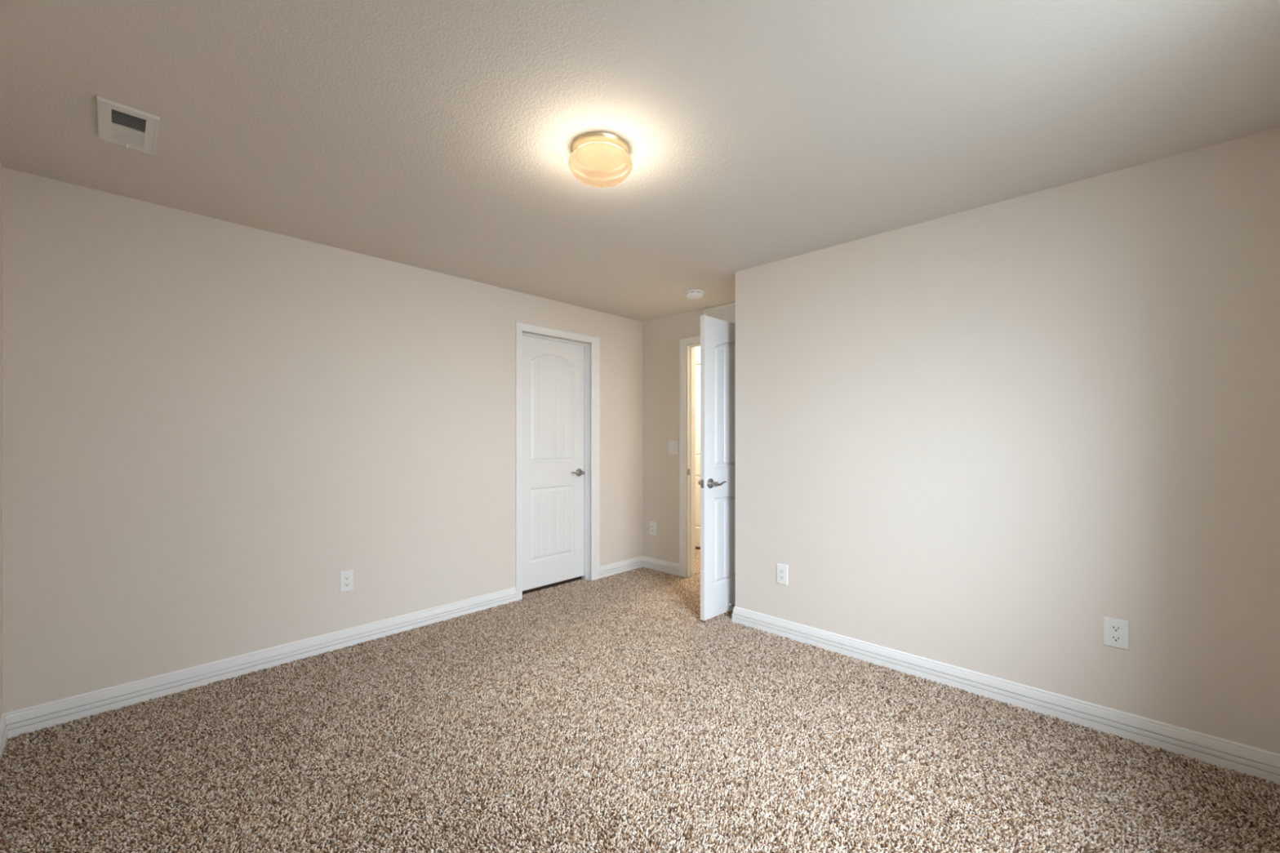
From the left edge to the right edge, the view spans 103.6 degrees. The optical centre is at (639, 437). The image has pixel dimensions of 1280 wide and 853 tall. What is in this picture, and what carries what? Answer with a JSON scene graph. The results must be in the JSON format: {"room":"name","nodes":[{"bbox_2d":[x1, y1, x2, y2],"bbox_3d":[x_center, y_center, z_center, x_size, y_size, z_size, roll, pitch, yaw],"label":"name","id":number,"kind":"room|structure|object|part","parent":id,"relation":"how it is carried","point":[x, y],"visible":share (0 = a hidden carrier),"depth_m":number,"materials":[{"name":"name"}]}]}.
{"room":"empty bedroom","nodes":[
{"label":"empty bedroom","id":0,"kind":"room"},
{"bbox_2d":[0,161,2,719],"bbox_3d":[-1.248,0.065,0.678,3.940,2.364,0.115,0,0,44],"label":"wall","id":1,"kind":"structure","parent":0,"point":[1,166],"depth_m":2.06,"materials":[{"name":"beige paint"}]},
{"bbox_2d":[0,713,8,760],"bbox_3d":[-1.249,1.193,0.770,3.810,0.108,0.016,0,0,44],"label":"baseboard","id":2,"kind":"structure","parent":1,"relation":"attached to","point":[3,727],"depth_m":2.02,"materials":[{"name":"white"}]},
{"bbox_2d":[2,167,642,713],"bbox_3d":[-1.579,0.065,3.735,0.765,2.364,4.075,0,0,44],"label":"wall","id":3,"kind":"structure","parent":0,"point":[208,423],"depth_m":2.62,"materials":[{"name":"beige paint"}]},
{"bbox_2d":[4,555,642,737],"bbox_3d":[-1.297,1.193,3.465,0.016,0.108,3.845,0,0,44],"label":"baseboard","id":4,"kind":"structure","parent":3,"relation":"attached to","point":[48,714],"depth_m":2.62,"materials":[{"name":"white wood"}]},
{"bbox_2d":[339,569,353,592],"bbox_3d":[-1.746,0.855,3.001,0.009,0.123,0.074,0,0,44],"label":"wall outlet","id":5,"kind":"object","parent":3,"relation":"attached to","point":[346,578],"visible":1,"depth_m":3.00,"materials":[{"name":"white plastic"}]},
{"bbox_2d":[343,582,350,586],"bbox_3d":[-1.743,0.875,2.999,0.003,0.027,0.034,0,0,44],"label":"receptacle","id":6,"kind":"object","parent":5,"relation":"attached to","point":[345,584],"depth_m":3.00,"materials":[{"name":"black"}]},
{"bbox_2d":[343,575,350,580],"bbox_3d":[-1.743,0.836,2.999,0.003,0.027,0.034,0,0,44],"label":"receptacle","id":7,"kind":"object","parent":5,"relation":"attached to","point":[345,577],"depth_m":3.00,"materials":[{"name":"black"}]},
{"bbox_2d":[522,335,584,591],"bbox_3d":[-0.711,0.198,4.178,0.096,2.022,0.668,0,0,44],"label":"door","id":8,"kind":"structure","parent":3,"relation":"in","point":[553,371],"depth_m":4.18,"materials":[{"name":"white paint"}]},
{"bbox_3d":[-0.508,0.303,4.365,0.062,0.067,0.067,0,0,44],"label":"handle","id":9,"kind":"part","parent":8,"relation":"part of","materials":[{"name":"silver metal"}]},
{"bbox_2d":[515,321,599,600],"bbox_3d":[-0.691,0.181,4.181,0.132,2.131,0.853,0,0,44],"label":"door frame","id":10,"kind":"structure","parent":3,"relation":"attached to","point":[520,327],"depth_m":4.38,"materials":[{"name":"white wood"}]},
{"bbox_2d":[0,0,1279,321],"bbox_3d":[-0.013,-1.167,2.953,5.400,0.100,5.150,0,0,44],"label":"ceiling","id":11,"kind":"structure","parent":0,"point":[436,135],"depth_m":1.71,"materials":[{"name":"beige paint"}]},
{"bbox_2d":[97,96,159,155],"bbox_3d":[-1.836,-1.105,1.809,0.314,0.024,0.149,0,0,44],"label":"ceiling vent","id":12,"kind":"object","parent":11,"relation":"in","point":[119,124],"visible":1,"depth_m":1.79,"materials":[{"name":"white metal"}]},
{"bbox_2d":[568,131,632,187],"bbox_3d":[-0.152,-1.052,1.950,0.249,0.130,0.249,0,0,44],"label":"ceiling light","id":13,"kind":"object","parent":11,"relation":"attached to","point":[597,159],"visible":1,"depth_m":1.88,"materials":[{"name":"beige glass"}]},
{"bbox_2d":[684,288,703,299],"bbox_3d":[0.417,-1.093,3.865,0.148,0.047,0.148,0,0,44],"label":"smoke detector","id":14,"kind":"object","parent":11,"relation":"attached to","point":[694,294],"visible":1,"depth_m":3.82,"materials":[{"name":"white plastic"}]},
{"bbox_2d":[0,546,1279,852],"bbox_3d":[-0.013,1.297,2.953,5.400,0.100,5.150,0,0,44],"label":"floor","id":15,"kind":"structure","parent":0,"point":[562,582],"depth_m":1.76,"materials":[{"name":"brown carpet"}]},
{"bbox_2d":[0,549,1279,852],"bbox_3d":[0.164,1.240,2.736,4.477,0.014,4.803,0,0,44],"label":"carpet","id":16,"kind":"structure","parent":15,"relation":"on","point":[641,588],"depth_m":1.93,"materials":[{"name":"beige carpet"}]},
{"bbox_2d":[642,302,735,564],"bbox_3d":[1.350,0.065,4.378,5.300,2.364,1.135,0,0,44],"label":"wall","id":17,"kind":"structure","parent":0,"point":[661,336],"depth_m":4.69,"materials":[{"name":"beige paint"}]},
{"bbox_2d":[649,521,656,535],"bbox_3d":[0.120,0.858,4.763,0.076,0.122,0.009,0,0,44],"label":"wall outlet","id":18,"kind":"object","parent":17,"relation":"attached to","point":[652,525],"visible":1,"depth_m":4.76,"materials":[{"name":"white plastic"}]},
{"bbox_2d":[642,555,679,575],"bbox_3d":[0.191,1.193,4.691,0.472,0.108,0.016,0,0,44],"label":"baseboard","id":19,"kind":"structure","parent":17,"relation":"attached to","point":[670,567],"depth_m":4.68,"materials":[{"name":"white wood"}]},
{"bbox_2d":[668,440,679,455],"bbox_3d":[0.302,0.093,4.583,0.118,0.128,0.017,0,0,44],"label":"light switch","id":20,"kind":"object","parent":17,"relation":"attached to","point":[673,446],"visible":1,"depth_m":4.58,"materials":[{"name":"white plastic"}]},
{"bbox_2d":[679,335,700,577],"bbox_3d":[0.748,0.179,4.237,0.973,2.135,0.132,0,0,44],"label":"door frame","id":21,"kind":"structure","parent":17,"relation":"attached to","point":[686,380],"depth_m":4.50,"materials":[{"name":"white wood"}]},
{"bbox_2d":[695,357,700,365],"bbox_3d":[0.801,0.179,5.529,0.909,2.135,0.132,0,0,44],"label":"door frame","id":22,"kind":"structure","parent":17,"relation":"attached to","point":[697,359],"depth_m":5.60,"materials":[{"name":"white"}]},
{"bbox_2d":[695,364,700,546],"bbox_3d":[0.787,0.204,5.515,0.763,2.025,0.035,0,0,44],"label":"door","id":23,"kind":"structure","parent":17,"relation":"in","point":[697,367],"depth_m":5.63,"materials":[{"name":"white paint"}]},
{"bbox_2d":[697,315,735,620],"bbox_3d":[0.707,0.201,3.636,0.830,2.025,0.158,0,0,-44],"label":"door","id":24,"kind":"structure","parent":17,"relation":"in","point":[717,482],"depth_m":3.44,"materials":[{"name":"white paint"}]},
{"bbox_3d":[0.493,0.307,3.362,0.067,0.067,0.062,0,0,-44],"label":"handle","id":25,"kind":"part","parent":24,"relation":"part of","materials":[{"name":"silver metal"}]},
{"bbox_2d":[703,302,735,323],"bbox_3d":[0.696,-1.006,4.213,0.407,0.199,0.008,0,0,44],"label":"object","id":26,"kind":"structure","parent":0,"point":[726,313],"depth_m":4.21,"materials":[{"name":"paint"}]},
{"bbox_3d":[0.696,-1.006,4.213,0.407,0.199,0.008,0,0,44],"label":"frame","id":27,"kind":"part","parent":26,"relation":"part of","materials":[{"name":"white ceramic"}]},
{"bbox_2d":[735,127,1279,754],"bbox_3d":[1.758,0.065,2.769,2.487,2.364,0.627,0,0,44],"label":"wall","id":28,"kind":"structure","parent":0,"point":[976,439],"depth_m":2.27,"materials":[{"name":"beige paint"}]},
{"bbox_2d":[776,563,787,585],"bbox_3d":[0.890,0.856,3.159,0.076,0.124,0.009,0,0,44],"label":"wall outlet","id":29,"kind":"object","parent":28,"relation":"attached to","point":[781,569],"visible":1,"depth_m":3.16,"materials":[{"name":"white plastic"}]},
{"bbox_2d":[779,568,784,573],"bbox_3d":[0.888,0.837,3.157,0.034,0.027,0.003,0,0,44],"label":"receptacle","id":30,"kind":"object","parent":29,"relation":"attached to","point":[781,571],"depth_m":3.15,"materials":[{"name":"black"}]},
{"bbox_2d":[732,606,1279,786],"bbox_3d":[1.696,1.193,2.810,2.373,0.108,0.631,0,0,44],"label":"baseboard","id":31,"kind":"structure","parent":28,"relation":"attached to","point":[1242,758],"depth_m":2.26,"materials":[{"name":"white"}]},
{"bbox_2d":[1102,616,1128,650],"bbox_3d":[1.990,0.818,2.107,0.079,0.120,0.009,0,0,44],"label":"wall outlet","id":32,"kind":"object","parent":28,"relation":"attached to","point":[1115,631],"visible":1,"depth_m":2.10,"materials":[{"name":"white plastic"}]},
{"bbox_2d":[1110,634,1121,642],"bbox_3d":[1.988,0.839,2.105,0.036,0.029,0.003,0,0,44],"label":"receptacle","id":33,"kind":"object","parent":32,"relation":"attached to","point":[1113,637],"depth_m":2.11,"materials":[{"name":"white plastic"}]},
{"bbox_2d":[1110,624,1121,632],"bbox_3d":[1.988,0.797,2.105,0.036,0.029,0.003,0,0,44],"label":"receptacle","id":34,"kind":"object","parent":32,"relation":"attached to","point":[1113,628],"depth_m":2.11,"materials":[{"name":"white plastic"}]}
]}

